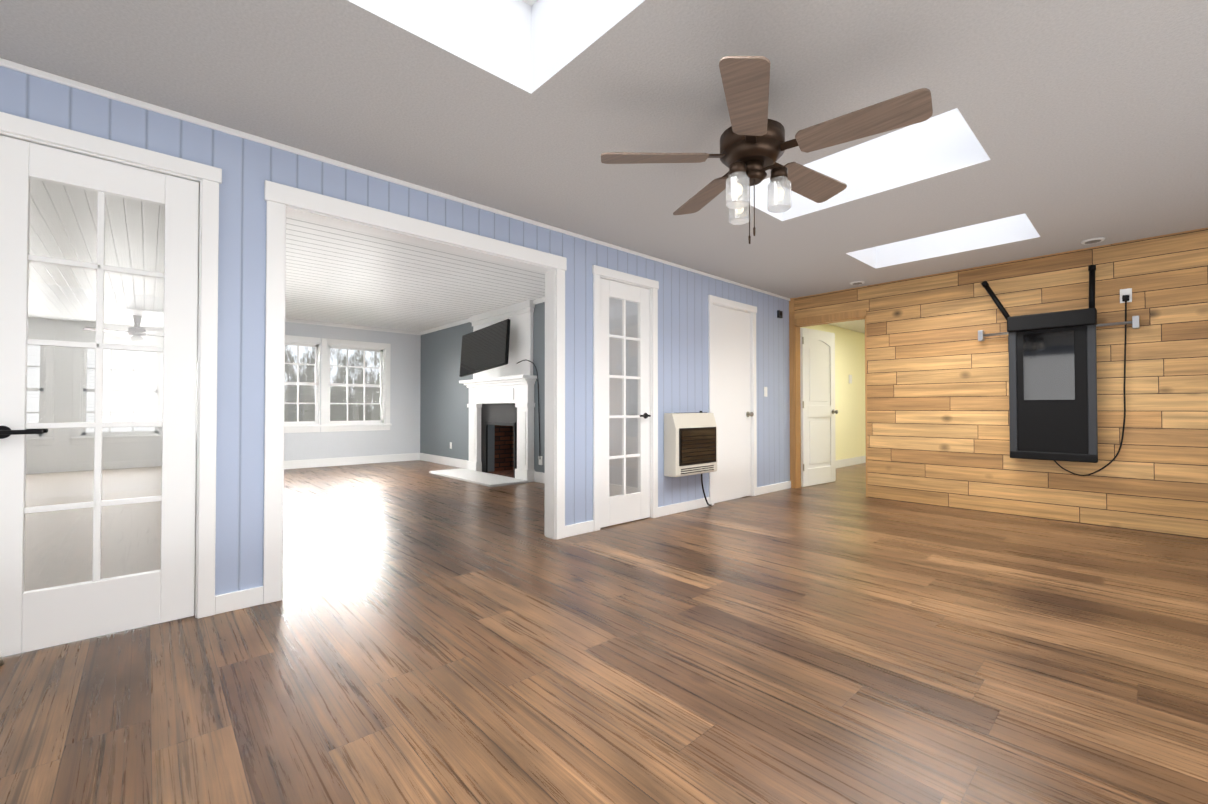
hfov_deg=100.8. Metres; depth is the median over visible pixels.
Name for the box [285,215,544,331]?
ceiling
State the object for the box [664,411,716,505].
wall heater
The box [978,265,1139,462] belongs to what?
rack
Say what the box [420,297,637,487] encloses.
wall
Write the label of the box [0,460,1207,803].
floor
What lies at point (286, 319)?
crown molding
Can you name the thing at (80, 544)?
floor
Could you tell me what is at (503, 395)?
fireplace
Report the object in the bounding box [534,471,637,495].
baseboard
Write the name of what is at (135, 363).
sunroom window
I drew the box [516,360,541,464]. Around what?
cord
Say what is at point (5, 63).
crown molding
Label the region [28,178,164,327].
ceiling
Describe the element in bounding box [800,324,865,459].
wall
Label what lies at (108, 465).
baseboard
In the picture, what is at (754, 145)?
ceiling fan
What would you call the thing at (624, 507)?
french door
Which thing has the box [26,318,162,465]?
wall
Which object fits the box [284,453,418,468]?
baseboard
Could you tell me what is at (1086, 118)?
ceiling
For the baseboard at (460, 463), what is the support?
attached to the wall at (444, 409)
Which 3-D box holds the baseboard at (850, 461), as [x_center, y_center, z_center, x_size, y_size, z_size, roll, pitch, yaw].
[3.700,1.047,8.224,4.280,0.130,0.016,1,-1,-42]
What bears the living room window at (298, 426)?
in the wall at (401, 435)
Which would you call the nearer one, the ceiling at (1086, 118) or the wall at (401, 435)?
the ceiling at (1086, 118)
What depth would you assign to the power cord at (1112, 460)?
4.16 m
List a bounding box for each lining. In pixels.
[0,131,201,617]
[282,206,555,598]
[600,276,651,517]
[713,303,752,495]
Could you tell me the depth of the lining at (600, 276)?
4.59 m
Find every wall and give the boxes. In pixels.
[0,66,789,594]
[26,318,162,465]
[284,322,420,460]
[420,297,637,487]
[794,227,1207,538]
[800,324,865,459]
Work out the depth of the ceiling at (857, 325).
8.41 m
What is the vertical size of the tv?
0.776 m
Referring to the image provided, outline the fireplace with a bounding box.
[459,300,536,481]
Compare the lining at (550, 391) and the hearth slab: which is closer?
the lining at (550, 391)
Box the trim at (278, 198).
[0,112,756,618]
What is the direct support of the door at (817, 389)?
in the wall at (938, 433)
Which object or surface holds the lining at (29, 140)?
attached to the wall at (248, 168)
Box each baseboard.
[26,459,161,473]
[215,481,790,614]
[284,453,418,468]
[419,453,467,468]
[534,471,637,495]
[836,456,865,467]
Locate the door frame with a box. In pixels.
[789,298,867,496]
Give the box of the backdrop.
[284,345,379,421]
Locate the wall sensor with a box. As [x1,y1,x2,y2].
[777,310,782,317]
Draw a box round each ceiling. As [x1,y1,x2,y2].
[0,0,1207,297]
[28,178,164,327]
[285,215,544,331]
[829,319,864,333]
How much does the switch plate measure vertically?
0.115 m
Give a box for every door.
[0,135,198,656]
[600,278,650,527]
[713,305,753,502]
[800,328,837,486]
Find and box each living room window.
[284,335,320,432]
[320,338,391,431]
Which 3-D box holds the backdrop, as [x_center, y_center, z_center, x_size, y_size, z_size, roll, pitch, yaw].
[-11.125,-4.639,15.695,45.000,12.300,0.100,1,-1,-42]
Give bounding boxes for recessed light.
[850,281,864,284]
[1080,237,1104,243]
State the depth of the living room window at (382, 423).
9.01 m
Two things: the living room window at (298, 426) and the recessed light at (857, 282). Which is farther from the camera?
the living room window at (298, 426)
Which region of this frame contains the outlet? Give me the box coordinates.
[1120,288,1131,302]
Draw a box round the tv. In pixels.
[459,319,510,376]
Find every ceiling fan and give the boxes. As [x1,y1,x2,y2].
[82,315,162,342]
[601,56,932,243]
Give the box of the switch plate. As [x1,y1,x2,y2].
[764,387,766,396]
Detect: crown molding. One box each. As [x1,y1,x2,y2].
[0,58,789,300]
[285,318,418,334]
[419,297,544,334]
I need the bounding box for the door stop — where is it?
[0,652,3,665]
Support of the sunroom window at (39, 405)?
in the wall at (67, 370)
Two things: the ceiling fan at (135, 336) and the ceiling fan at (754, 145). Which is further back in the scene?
the ceiling fan at (135, 336)
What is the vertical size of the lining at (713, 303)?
2.125 m
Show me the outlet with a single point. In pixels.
(1125, 294)
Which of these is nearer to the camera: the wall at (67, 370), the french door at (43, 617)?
the french door at (43, 617)
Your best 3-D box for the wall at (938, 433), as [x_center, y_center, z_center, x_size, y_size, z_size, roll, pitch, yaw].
[4.139,-0.219,4.453,0.060,2.560,5.440,1,-1,-42]
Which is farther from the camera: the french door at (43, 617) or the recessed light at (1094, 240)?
the recessed light at (1094, 240)
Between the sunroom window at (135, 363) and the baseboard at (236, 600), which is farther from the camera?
the sunroom window at (135, 363)
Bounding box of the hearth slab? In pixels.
[429,468,527,486]
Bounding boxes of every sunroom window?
[26,334,54,445]
[70,337,162,444]
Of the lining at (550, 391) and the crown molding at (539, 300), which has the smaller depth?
the lining at (550, 391)
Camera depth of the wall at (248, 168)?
2.75 m
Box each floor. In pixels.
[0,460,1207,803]
[24,466,161,590]
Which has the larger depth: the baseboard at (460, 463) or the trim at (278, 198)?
the baseboard at (460, 463)
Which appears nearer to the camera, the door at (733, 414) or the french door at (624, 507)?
the french door at (624, 507)
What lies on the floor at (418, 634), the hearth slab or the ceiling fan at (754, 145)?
the hearth slab
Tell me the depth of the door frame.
6.30 m
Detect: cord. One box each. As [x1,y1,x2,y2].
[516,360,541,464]
[1054,301,1126,475]
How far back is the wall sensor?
6.14 m

